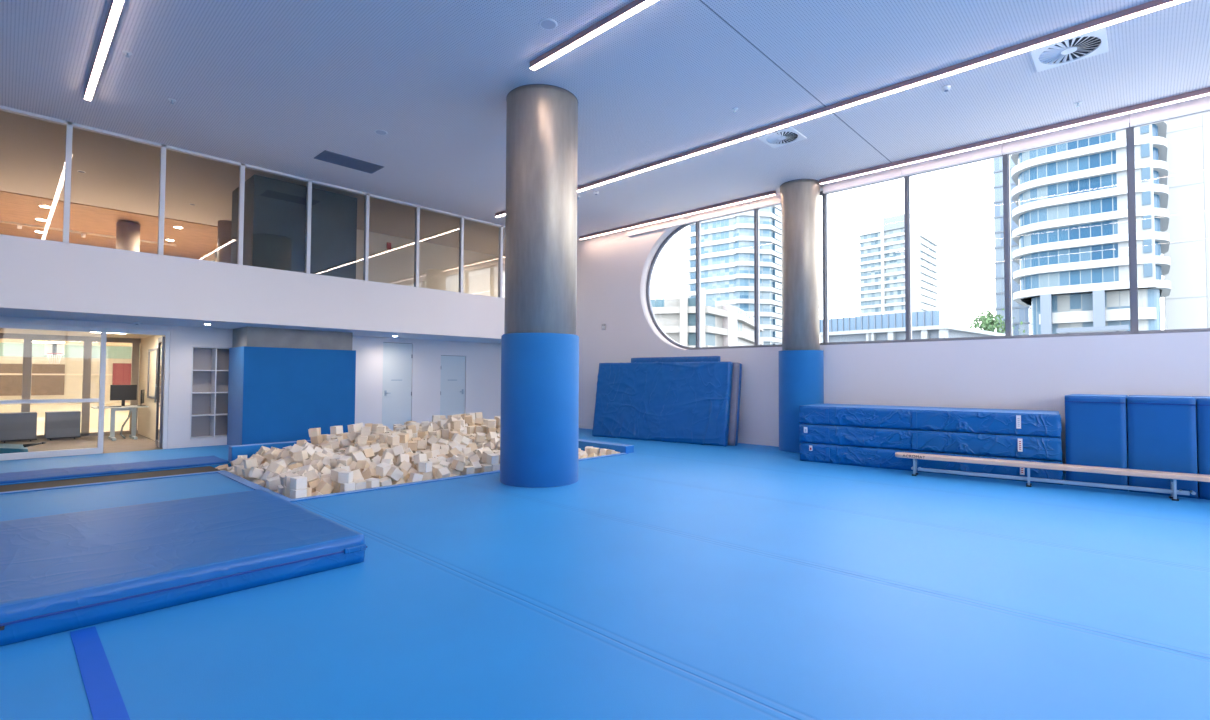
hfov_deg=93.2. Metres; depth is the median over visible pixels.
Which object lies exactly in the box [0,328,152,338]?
ceiling
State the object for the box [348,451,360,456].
cube
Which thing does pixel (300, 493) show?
cube
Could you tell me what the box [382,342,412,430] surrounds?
door
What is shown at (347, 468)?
cube
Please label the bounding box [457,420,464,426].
cube
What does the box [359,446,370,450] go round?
cube
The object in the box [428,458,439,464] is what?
cube
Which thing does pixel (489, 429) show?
cube
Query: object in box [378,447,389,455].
cube
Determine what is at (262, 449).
cube
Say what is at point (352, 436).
cube
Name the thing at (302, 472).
cube
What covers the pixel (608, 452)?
cube
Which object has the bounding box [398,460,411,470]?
cube
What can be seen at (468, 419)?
cube
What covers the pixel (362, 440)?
cube
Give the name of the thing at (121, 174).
ceiling
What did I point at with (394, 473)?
cube
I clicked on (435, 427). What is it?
cube
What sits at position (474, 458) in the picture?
cube
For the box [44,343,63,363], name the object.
basketball hoop
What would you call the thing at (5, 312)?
ceiling
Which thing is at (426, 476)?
cube
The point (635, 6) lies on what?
strip light
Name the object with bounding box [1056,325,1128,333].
entrance canopy
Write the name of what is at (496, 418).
cube
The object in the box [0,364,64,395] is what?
window
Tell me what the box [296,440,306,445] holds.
cube
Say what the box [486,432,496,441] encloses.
cube
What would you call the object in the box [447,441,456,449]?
cube
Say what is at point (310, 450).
cube
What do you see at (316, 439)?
cube
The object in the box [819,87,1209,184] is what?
strip light
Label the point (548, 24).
ceiling speaker
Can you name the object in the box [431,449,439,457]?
cube
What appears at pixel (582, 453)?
cube
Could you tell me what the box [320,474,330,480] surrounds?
cube
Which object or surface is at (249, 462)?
cube
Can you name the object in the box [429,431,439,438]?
cube
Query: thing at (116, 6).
strip light
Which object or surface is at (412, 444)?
cube
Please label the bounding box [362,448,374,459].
cube
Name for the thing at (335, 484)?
cube
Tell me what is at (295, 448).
cube
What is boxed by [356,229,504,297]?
wall
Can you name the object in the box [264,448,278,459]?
cube
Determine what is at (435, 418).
cube
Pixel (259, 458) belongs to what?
cube
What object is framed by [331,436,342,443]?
cube
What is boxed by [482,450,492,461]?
cube
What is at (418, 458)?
cube
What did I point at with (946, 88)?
smoke detector
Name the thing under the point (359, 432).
cube
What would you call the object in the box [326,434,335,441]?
cube
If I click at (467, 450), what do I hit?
cube
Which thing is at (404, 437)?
cube
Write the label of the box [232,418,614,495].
filling
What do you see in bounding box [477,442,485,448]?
cube
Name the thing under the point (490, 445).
cube
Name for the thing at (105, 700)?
tape
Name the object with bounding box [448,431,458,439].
cube
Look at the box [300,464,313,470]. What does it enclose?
cube
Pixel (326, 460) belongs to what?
cube
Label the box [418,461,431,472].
cube
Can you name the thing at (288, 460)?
cube
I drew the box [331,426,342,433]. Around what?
cube
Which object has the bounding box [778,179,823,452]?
steel column
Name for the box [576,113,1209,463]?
wall
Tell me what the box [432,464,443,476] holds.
cube
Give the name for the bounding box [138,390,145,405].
monitor
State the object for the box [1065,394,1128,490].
block
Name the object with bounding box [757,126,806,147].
ceiling vent
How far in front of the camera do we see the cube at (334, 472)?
7.52 m
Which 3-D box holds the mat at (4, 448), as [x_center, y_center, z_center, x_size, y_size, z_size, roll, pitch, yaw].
[-11.932,1.687,10.776,1.100,0.147,2.017,-1,-2,43]
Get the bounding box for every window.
[0,105,504,297]
[0,323,169,460]
[0,333,140,438]
[147,348,157,398]
[646,110,1209,349]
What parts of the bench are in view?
leg, leg, seat, leg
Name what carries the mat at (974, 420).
on the mat at (987, 444)
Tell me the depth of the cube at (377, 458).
8.71 m
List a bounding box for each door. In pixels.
[154,336,164,447]
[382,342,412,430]
[440,355,464,418]
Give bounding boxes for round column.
[116,222,139,251]
[217,220,231,262]
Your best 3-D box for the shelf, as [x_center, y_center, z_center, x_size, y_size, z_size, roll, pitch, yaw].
[-8.438,0.693,12.332,0.370,1.940,0.860,-1,-2,43]
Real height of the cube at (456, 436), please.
0.195 m
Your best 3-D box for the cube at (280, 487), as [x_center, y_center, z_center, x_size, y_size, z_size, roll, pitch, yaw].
[-4.104,1.669,7.353,0.163,0.186,0.166,-1,-2,43]
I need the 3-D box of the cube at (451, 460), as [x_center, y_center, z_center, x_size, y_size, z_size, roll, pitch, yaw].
[-2.361,1.607,9.065,0.190,0.222,0.190,0,-2,12]
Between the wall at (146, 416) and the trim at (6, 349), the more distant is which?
the trim at (6, 349)
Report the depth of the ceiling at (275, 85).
7.79 m
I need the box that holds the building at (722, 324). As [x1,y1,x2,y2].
[651,286,762,346]
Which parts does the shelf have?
panel, shelf, shelf, shelf, shelf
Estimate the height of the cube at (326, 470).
0.229 m
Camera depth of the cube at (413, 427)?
10.29 m
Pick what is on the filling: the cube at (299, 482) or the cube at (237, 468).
the cube at (237, 468)
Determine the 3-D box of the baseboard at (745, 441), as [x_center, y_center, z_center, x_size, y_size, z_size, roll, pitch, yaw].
[0.707,1.908,15.373,8.670,0.100,0.020,-1,-2,43]
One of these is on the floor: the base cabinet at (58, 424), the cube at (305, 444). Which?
the base cabinet at (58, 424)
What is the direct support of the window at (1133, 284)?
in the wall at (612, 268)
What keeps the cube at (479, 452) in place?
on the filling
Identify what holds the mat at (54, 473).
on the floor
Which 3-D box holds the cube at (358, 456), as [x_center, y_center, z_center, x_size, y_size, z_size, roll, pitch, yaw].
[-3.714,1.491,8.638,0.190,0.219,0.185,-1,-2,39]
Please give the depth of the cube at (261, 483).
8.05 m
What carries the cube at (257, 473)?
on the cube
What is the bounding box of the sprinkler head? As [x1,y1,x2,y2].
[122,50,131,56]
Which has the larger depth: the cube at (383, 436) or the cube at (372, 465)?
the cube at (383, 436)
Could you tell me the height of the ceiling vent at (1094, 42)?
0.021 m
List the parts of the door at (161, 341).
pane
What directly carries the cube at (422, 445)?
on the filling
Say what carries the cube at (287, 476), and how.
on the cube at (286, 490)
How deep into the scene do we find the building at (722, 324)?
85.14 m
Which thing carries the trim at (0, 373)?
attached to the wall
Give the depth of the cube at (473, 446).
9.90 m
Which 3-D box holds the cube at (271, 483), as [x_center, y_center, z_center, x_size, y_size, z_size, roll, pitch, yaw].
[-4.445,1.656,7.668,0.154,0.168,0.155,-1,-2,43]
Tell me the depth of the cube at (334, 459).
8.55 m
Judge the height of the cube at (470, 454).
0.227 m
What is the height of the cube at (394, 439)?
0.166 m
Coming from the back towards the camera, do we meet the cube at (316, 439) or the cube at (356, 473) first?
the cube at (316, 439)
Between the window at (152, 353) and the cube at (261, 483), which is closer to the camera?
the cube at (261, 483)
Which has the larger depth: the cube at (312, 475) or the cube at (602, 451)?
the cube at (602, 451)
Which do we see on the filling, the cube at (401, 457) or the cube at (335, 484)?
the cube at (401, 457)
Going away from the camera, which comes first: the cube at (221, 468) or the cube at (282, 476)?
the cube at (282, 476)
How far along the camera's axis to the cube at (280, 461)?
8.43 m
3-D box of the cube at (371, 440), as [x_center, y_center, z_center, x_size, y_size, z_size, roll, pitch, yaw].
[-3.981,1.429,9.746,0.148,0.187,0.180,0,-2,20]
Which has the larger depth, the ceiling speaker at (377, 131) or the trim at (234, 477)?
the ceiling speaker at (377, 131)
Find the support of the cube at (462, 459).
on the filling
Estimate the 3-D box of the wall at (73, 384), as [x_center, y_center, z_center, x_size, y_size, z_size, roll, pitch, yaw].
[-27.731,-1.629,29.084,0.200,8.300,28.000,-1,-2,43]
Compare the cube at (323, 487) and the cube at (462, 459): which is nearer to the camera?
the cube at (323, 487)
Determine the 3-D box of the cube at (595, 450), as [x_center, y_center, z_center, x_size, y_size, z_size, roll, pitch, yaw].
[-0.201,1.856,11.607,0.150,0.162,0.152,0,-2,18]
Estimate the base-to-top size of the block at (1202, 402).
1.271 m
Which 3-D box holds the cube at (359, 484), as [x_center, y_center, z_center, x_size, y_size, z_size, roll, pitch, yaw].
[-3.257,1.672,7.577,0.140,0.149,0.148,2,-2,-43]
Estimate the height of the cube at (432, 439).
0.224 m
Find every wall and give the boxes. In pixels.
[0,235,504,338]
[0,316,500,448]
[0,342,138,404]
[137,335,164,440]
[201,251,216,261]
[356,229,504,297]
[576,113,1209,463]
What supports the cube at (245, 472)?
on the cube
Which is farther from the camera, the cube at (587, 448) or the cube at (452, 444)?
the cube at (587, 448)
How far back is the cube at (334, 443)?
9.55 m
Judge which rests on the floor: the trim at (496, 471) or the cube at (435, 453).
the trim at (496, 471)
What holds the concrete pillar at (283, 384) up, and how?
on the floor
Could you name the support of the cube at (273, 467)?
on the filling
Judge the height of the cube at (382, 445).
0.161 m
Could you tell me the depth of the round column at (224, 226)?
14.79 m
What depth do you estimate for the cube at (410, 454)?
9.00 m
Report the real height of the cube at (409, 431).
0.159 m
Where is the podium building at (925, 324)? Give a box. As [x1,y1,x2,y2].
[819,310,1012,342]
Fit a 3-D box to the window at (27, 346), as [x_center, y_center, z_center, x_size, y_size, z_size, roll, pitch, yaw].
[-14.837,0.560,11.591,0.100,2.420,8.450,-1,-2,43]
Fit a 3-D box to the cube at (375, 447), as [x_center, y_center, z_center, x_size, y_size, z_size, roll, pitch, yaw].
[-3.701,1.443,9.211,0.178,0.210,0.184,2,-2,-37]
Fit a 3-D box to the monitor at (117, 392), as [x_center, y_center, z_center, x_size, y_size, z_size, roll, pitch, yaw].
[-11.240,0.829,13.362,0.180,0.500,0.480,-1,-2,43]
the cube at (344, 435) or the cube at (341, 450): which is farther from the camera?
the cube at (344, 435)
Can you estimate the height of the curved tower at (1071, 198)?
48.350 m
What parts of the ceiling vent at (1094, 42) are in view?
blade, blade, blade, blade, blade, blade, blade, blade, blade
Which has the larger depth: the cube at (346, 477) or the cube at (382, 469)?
the cube at (382, 469)
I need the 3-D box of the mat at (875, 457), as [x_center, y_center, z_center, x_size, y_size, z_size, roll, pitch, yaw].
[5.371,1.649,9.707,3.745,0.325,1.289,-1,-2,38]
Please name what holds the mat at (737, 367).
on the floor
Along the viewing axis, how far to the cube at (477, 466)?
8.94 m
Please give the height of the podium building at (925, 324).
7.000 m
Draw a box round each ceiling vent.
[314,150,383,173]
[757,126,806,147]
[1030,26,1107,71]
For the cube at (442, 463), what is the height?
0.189 m
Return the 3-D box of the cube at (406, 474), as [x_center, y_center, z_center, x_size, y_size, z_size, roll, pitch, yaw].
[-2.921,1.685,8.294,0.205,0.229,0.191,0,-2,24]
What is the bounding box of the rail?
[0,220,175,245]
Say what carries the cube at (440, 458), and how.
on the filling
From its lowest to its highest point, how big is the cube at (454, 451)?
0.225 m
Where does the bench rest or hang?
on the floor
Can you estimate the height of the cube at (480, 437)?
0.187 m
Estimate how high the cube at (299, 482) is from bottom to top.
0.139 m
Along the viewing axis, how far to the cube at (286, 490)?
7.15 m
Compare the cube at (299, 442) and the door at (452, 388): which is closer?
the cube at (299, 442)
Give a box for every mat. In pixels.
[0,442,45,453]
[0,455,228,483]
[0,490,366,645]
[592,361,732,445]
[631,356,719,362]
[728,363,741,445]
[799,403,1061,436]
[799,424,1061,460]
[799,442,1062,484]
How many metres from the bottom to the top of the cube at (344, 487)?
0.144 m
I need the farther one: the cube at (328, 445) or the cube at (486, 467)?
the cube at (328, 445)
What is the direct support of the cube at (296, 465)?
on the filling
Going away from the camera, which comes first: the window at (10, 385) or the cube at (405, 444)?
the cube at (405, 444)
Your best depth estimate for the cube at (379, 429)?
10.15 m
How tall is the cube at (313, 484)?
0.215 m
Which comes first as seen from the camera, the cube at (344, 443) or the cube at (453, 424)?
the cube at (344, 443)
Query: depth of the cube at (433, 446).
9.51 m
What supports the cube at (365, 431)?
on the cube at (362, 440)
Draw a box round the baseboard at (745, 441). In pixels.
[579,425,778,446]
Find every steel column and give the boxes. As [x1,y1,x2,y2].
[500,84,578,487]
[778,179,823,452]
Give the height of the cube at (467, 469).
0.139 m
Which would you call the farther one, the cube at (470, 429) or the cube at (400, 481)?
the cube at (470, 429)
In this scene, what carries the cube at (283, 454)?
on the filling
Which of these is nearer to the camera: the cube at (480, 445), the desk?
the cube at (480, 445)
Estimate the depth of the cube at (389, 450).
8.96 m
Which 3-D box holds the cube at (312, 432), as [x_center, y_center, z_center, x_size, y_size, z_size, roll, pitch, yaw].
[-5.217,1.299,10.258,0.158,0.162,0.144,1,-2,-14]
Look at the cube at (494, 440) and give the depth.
10.40 m
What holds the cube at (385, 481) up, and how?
on the filling
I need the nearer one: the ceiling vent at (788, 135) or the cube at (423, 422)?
the ceiling vent at (788, 135)
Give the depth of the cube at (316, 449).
8.98 m
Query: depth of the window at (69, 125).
10.94 m
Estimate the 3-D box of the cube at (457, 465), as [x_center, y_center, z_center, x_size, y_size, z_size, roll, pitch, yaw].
[-2.224,1.596,8.657,0.139,0.180,0.180,-1,-2,43]
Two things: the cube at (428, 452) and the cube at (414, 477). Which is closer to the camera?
the cube at (414, 477)
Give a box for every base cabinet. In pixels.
[0,412,36,442]
[44,411,80,439]
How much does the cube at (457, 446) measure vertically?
0.208 m
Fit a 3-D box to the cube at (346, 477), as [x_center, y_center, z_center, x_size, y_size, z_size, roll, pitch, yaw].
[-3.387,1.529,7.475,0.143,0.146,0.143,0,-2,-1]
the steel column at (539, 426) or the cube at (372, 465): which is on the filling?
the cube at (372, 465)
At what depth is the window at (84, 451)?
10.85 m
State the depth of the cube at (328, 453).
8.86 m
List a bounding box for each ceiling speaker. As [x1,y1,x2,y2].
[374,129,387,134]
[539,18,556,29]
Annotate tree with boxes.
[962,309,1025,333]
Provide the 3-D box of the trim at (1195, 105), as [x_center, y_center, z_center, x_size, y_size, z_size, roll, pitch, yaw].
[6.874,-3.623,9.678,17.188,0.220,0.080,-1,-2,43]
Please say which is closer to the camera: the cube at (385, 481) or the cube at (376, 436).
the cube at (385, 481)
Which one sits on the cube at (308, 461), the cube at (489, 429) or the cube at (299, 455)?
the cube at (299, 455)
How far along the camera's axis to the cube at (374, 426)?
10.49 m
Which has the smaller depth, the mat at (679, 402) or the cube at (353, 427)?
the cube at (353, 427)
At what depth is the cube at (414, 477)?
8.12 m
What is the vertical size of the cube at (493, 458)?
0.154 m
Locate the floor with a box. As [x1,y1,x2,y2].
[0,402,1209,719]
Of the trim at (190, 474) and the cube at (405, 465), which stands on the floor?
the trim at (190, 474)
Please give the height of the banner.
1.200 m
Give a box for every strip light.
[84,0,124,100]
[495,0,1187,216]
[530,0,657,70]
[579,191,775,239]
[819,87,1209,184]
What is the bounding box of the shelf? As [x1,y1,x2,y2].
[190,346,228,438]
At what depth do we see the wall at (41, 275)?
10.60 m
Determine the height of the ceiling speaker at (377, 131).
0.009 m
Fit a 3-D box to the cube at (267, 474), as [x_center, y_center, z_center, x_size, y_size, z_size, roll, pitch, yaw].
[-4.781,1.675,8.164,0.148,0.194,0.187,-1,-2,40]
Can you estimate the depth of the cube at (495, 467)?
9.08 m
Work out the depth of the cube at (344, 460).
8.53 m
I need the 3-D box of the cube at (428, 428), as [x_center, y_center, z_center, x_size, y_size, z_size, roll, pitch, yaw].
[-3.301,1.314,10.635,0.187,0.221,0.191,0,-2,15]
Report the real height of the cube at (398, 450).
0.213 m
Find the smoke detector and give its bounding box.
[942,85,950,91]
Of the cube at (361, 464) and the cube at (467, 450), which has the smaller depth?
the cube at (361, 464)
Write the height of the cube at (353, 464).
0.230 m
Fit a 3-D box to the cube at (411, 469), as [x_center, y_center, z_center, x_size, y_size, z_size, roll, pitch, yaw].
[-2.907,1.715,8.599,0.191,0.224,0.194,1,-2,-33]
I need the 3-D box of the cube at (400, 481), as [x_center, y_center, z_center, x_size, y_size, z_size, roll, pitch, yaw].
[-2.876,1.734,7.968,0.144,0.194,0.191,-1,-2,42]
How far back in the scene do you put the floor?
3.76 m
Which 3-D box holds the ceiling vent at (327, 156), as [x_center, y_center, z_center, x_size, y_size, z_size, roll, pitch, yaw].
[-4.850,-3.748,10.869,0.540,0.011,1.100,-1,-2,43]
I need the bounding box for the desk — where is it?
[91,405,147,440]
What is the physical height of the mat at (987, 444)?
0.325 m
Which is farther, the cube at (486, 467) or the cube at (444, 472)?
the cube at (486, 467)
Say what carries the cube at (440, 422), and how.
on the filling
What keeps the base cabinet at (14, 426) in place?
on the floor
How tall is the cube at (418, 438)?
0.169 m
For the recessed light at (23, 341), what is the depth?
19.40 m
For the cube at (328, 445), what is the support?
on the filling
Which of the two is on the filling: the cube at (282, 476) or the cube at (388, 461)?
the cube at (388, 461)
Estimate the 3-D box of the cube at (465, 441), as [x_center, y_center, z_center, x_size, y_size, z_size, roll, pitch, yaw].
[-2.515,1.463,10.187,0.215,0.231,0.190,-1,-2,35]
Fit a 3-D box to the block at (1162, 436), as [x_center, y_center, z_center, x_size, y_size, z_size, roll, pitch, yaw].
[7.663,1.135,7.893,0.651,1.271,1.232,-1,-2,43]
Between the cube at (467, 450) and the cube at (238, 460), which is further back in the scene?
the cube at (467, 450)
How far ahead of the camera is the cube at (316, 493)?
7.29 m
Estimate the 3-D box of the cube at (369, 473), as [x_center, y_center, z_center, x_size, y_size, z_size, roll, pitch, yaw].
[-3.306,1.622,8.053,0.190,0.220,0.186,0,-2,19]
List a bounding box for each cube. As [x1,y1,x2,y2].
[218,466,227,470]
[233,456,243,464]
[234,464,243,475]
[242,468,250,478]
[243,457,257,468]
[248,467,263,478]
[254,454,264,464]
[254,480,265,485]
[257,446,269,454]
[261,470,273,480]
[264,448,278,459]
[266,461,283,473]
[266,476,280,489]
[275,459,286,467]
[276,450,290,459]
[277,484,282,494]
[279,471,292,485]
[280,468,291,473]
[283,456,293,465]
[283,486,289,497]
[285,474,298,486]
[288,463,302,469]
[289,444,302,455]
[290,476,306,489]
[290,489,306,498]
[291,467,300,473]
[293,449,307,461]
[295,470,306,475]
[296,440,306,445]
[298,459,311,465]
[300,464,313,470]
[302,442,313,447]
[302,445,314,459]
[304,469,319,482]
[305,487,311,496]
[308,428,318,436]
[308,460,323,471]
[308,479,320,491]
[310,435,322,444]
[311,452,326,460]
[312,491,322,495]
[314,447,322,452]
[315,480,334,493]
[319,466,330,474]
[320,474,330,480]
[321,443,331,448]
[322,449,334,456]
[322,456,330,466]
[322,477,332,484]
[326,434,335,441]
[329,439,338,448]
[330,454,342,466]
[330,468,346,481]
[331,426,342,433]
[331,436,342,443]
[332,481,339,492]
[334,448,344,453]
[334,466,349,470]
[337,433,347,438]
[338,455,351,465]
[338,471,352,483]
[339,438,351,447]
[340,482,354,491]
[345,446,357,455]
[347,424,358,431]
[347,431,355,442]
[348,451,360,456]
[349,461,356,468]
[352,451,365,461]
[353,469,362,480]
[353,480,365,489]
[355,460,369,469]
[356,431,360,440]
[357,435,366,444]
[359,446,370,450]
[361,427,370,435]
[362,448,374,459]
[362,468,377,479]
[364,478,379,488]
[365,423,372,430]
[368,434,378,439]
[368,438,375,444]
[369,462,376,468]
[370,443,380,454]
[370,455,380,464]
[372,424,382,431]
[376,425,385,433]
[376,463,390,476]
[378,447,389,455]
[379,433,390,442]
[379,443,389,448]
[379,477,391,486]
[380,452,393,462]
[381,459,393,464]
[383,448,394,455]
[386,467,402,480]
[387,434,399,444]
[392,478,404,484]
[393,445,403,458]
[397,454,409,465]
[398,433,408,442]
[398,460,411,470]
[399,442,407,449]
[400,429,412,437]
[400,468,409,482]
[405,452,415,463]
[406,425,415,432]
[407,467,418,473]
[408,441,416,450]
[408,472,422,481]
[411,437,420,444]
[413,454,426,464]
[417,440,426,449]
[418,431,427,438]
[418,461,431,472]
[420,472,431,480]
[421,421,428,428]
[421,449,431,460]
[422,425,432,434]
[427,435,438,445]
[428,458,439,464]
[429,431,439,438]
[430,443,439,450]
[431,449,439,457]
[432,415,439,421]
[432,423,439,429]
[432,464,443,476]
[434,456,445,461]
[436,467,449,477]
[438,420,446,426]
[438,439,447,444]
[439,448,448,455]
[439,461,449,468]
[440,445,449,451]
[441,429,449,436]
[447,417,456,422]
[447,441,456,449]
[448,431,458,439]
[448,447,460,457]
[448,455,457,464]
[448,468,460,475]
[450,421,460,428]
[450,459,464,471]
[451,433,463,442]
[451,445,462,451]
[455,456,464,462]
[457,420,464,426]
[460,436,469,444]
[462,447,470,454]
[462,466,473,474]
[465,415,472,422]
[465,426,474,433]
[466,443,477,451]
[466,451,474,458]
[469,454,480,463]
[469,461,481,472]
[475,412,482,418]
[475,418,482,425]
[475,432,484,442]
[476,426,484,432]
[476,450,484,460]
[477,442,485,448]
[479,463,491,472]
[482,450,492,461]
[484,442,494,450]
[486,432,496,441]
[486,453,498,464]
[487,420,494,427]
[488,427,495,432]
[490,438,499,444]
[490,463,499,470]
[494,416,500,423]
[579,451,587,456]
[585,446,592,453]
[591,447,599,453]
[600,449,609,454]
[606,449,615,454]
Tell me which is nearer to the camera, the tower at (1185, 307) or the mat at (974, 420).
the mat at (974, 420)
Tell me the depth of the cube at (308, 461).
8.59 m
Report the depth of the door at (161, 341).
11.92 m
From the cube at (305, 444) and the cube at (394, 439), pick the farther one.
the cube at (305, 444)
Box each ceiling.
[0,0,1209,239]
[0,110,504,259]
[0,308,500,343]
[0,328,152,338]
[0,339,131,345]
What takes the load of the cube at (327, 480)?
on the filling
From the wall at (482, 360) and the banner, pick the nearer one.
the wall at (482, 360)
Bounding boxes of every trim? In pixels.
[0,343,139,358]
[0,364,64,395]
[0,373,112,374]
[0,470,224,494]
[217,471,290,499]
[287,453,627,501]
[627,95,1209,235]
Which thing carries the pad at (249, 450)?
on the floor
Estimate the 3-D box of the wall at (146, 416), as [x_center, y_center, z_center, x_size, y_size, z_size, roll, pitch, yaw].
[-10.392,0.632,13.303,4.200,2.420,0.150,-1,-2,43]
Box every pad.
[228,440,310,461]
[578,439,633,452]
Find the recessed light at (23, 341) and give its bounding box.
[23,341,64,342]
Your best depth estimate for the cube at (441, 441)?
9.73 m
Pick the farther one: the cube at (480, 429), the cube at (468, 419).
the cube at (468, 419)
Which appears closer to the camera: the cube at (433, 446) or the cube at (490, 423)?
the cube at (433, 446)
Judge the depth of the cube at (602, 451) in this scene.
11.20 m
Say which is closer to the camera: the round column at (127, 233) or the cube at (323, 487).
the cube at (323, 487)
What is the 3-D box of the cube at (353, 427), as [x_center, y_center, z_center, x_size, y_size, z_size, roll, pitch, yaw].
[-4.804,1.298,10.926,0.154,0.159,0.145,0,-2,16]
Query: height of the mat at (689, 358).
2.004 m
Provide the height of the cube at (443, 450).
0.210 m
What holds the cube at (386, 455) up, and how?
on the filling
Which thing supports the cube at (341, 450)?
on the filling
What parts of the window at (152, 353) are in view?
pane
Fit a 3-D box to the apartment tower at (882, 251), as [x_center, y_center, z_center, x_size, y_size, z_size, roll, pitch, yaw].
[132.187,-24.806,256.340,20.741,69.000,49.621,-1,-2,43]
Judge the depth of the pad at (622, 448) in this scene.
11.57 m
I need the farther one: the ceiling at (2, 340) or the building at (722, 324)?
the building at (722, 324)
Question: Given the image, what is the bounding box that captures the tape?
[70,626,129,719]
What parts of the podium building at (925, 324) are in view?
glass balustrade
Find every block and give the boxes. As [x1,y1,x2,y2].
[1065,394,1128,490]
[1127,395,1197,497]
[1192,396,1209,499]
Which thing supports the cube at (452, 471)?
on the filling
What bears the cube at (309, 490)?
on the filling
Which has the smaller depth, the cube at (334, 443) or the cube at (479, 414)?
the cube at (334, 443)
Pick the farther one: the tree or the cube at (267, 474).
the tree
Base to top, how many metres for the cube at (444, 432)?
0.154 m
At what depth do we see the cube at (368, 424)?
10.69 m
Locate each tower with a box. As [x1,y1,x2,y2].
[687,205,781,344]
[858,214,938,316]
[993,155,1031,334]
[1011,121,1170,334]
[1162,113,1207,329]
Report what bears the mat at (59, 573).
on the floor
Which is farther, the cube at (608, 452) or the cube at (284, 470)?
the cube at (608, 452)
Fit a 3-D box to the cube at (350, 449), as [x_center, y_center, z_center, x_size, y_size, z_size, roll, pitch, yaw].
[-4.032,1.471,9.107,0.199,0.226,0.191,2,-2,-38]
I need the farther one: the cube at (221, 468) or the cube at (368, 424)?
the cube at (368, 424)
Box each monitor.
[110,385,136,405]
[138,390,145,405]
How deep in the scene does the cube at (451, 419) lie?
10.93 m
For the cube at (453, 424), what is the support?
on the cube
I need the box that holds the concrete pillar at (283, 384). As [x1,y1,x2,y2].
[227,174,356,445]
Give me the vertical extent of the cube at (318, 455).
0.185 m
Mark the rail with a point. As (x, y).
(19, 225)
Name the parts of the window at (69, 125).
sill, frame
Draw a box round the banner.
[112,363,130,384]
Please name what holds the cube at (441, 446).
on the filling
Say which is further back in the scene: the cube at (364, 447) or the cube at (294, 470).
the cube at (364, 447)
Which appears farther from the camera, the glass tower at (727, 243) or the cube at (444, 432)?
the glass tower at (727, 243)
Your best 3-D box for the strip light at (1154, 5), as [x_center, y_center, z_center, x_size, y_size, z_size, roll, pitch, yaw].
[4.379,-3.764,7.569,19.520,0.082,0.078,-1,-2,43]
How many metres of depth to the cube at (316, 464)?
8.44 m
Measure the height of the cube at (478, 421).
0.204 m
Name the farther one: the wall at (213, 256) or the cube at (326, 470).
the wall at (213, 256)
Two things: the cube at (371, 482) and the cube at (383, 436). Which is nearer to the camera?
the cube at (371, 482)
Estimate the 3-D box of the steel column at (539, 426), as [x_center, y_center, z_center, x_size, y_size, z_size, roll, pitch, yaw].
[-0.935,-1.033,8.362,1.123,5.549,1.123,1,-2,-33]
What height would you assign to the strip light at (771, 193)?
0.082 m
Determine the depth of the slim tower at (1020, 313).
111.31 m
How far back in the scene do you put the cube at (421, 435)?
10.40 m

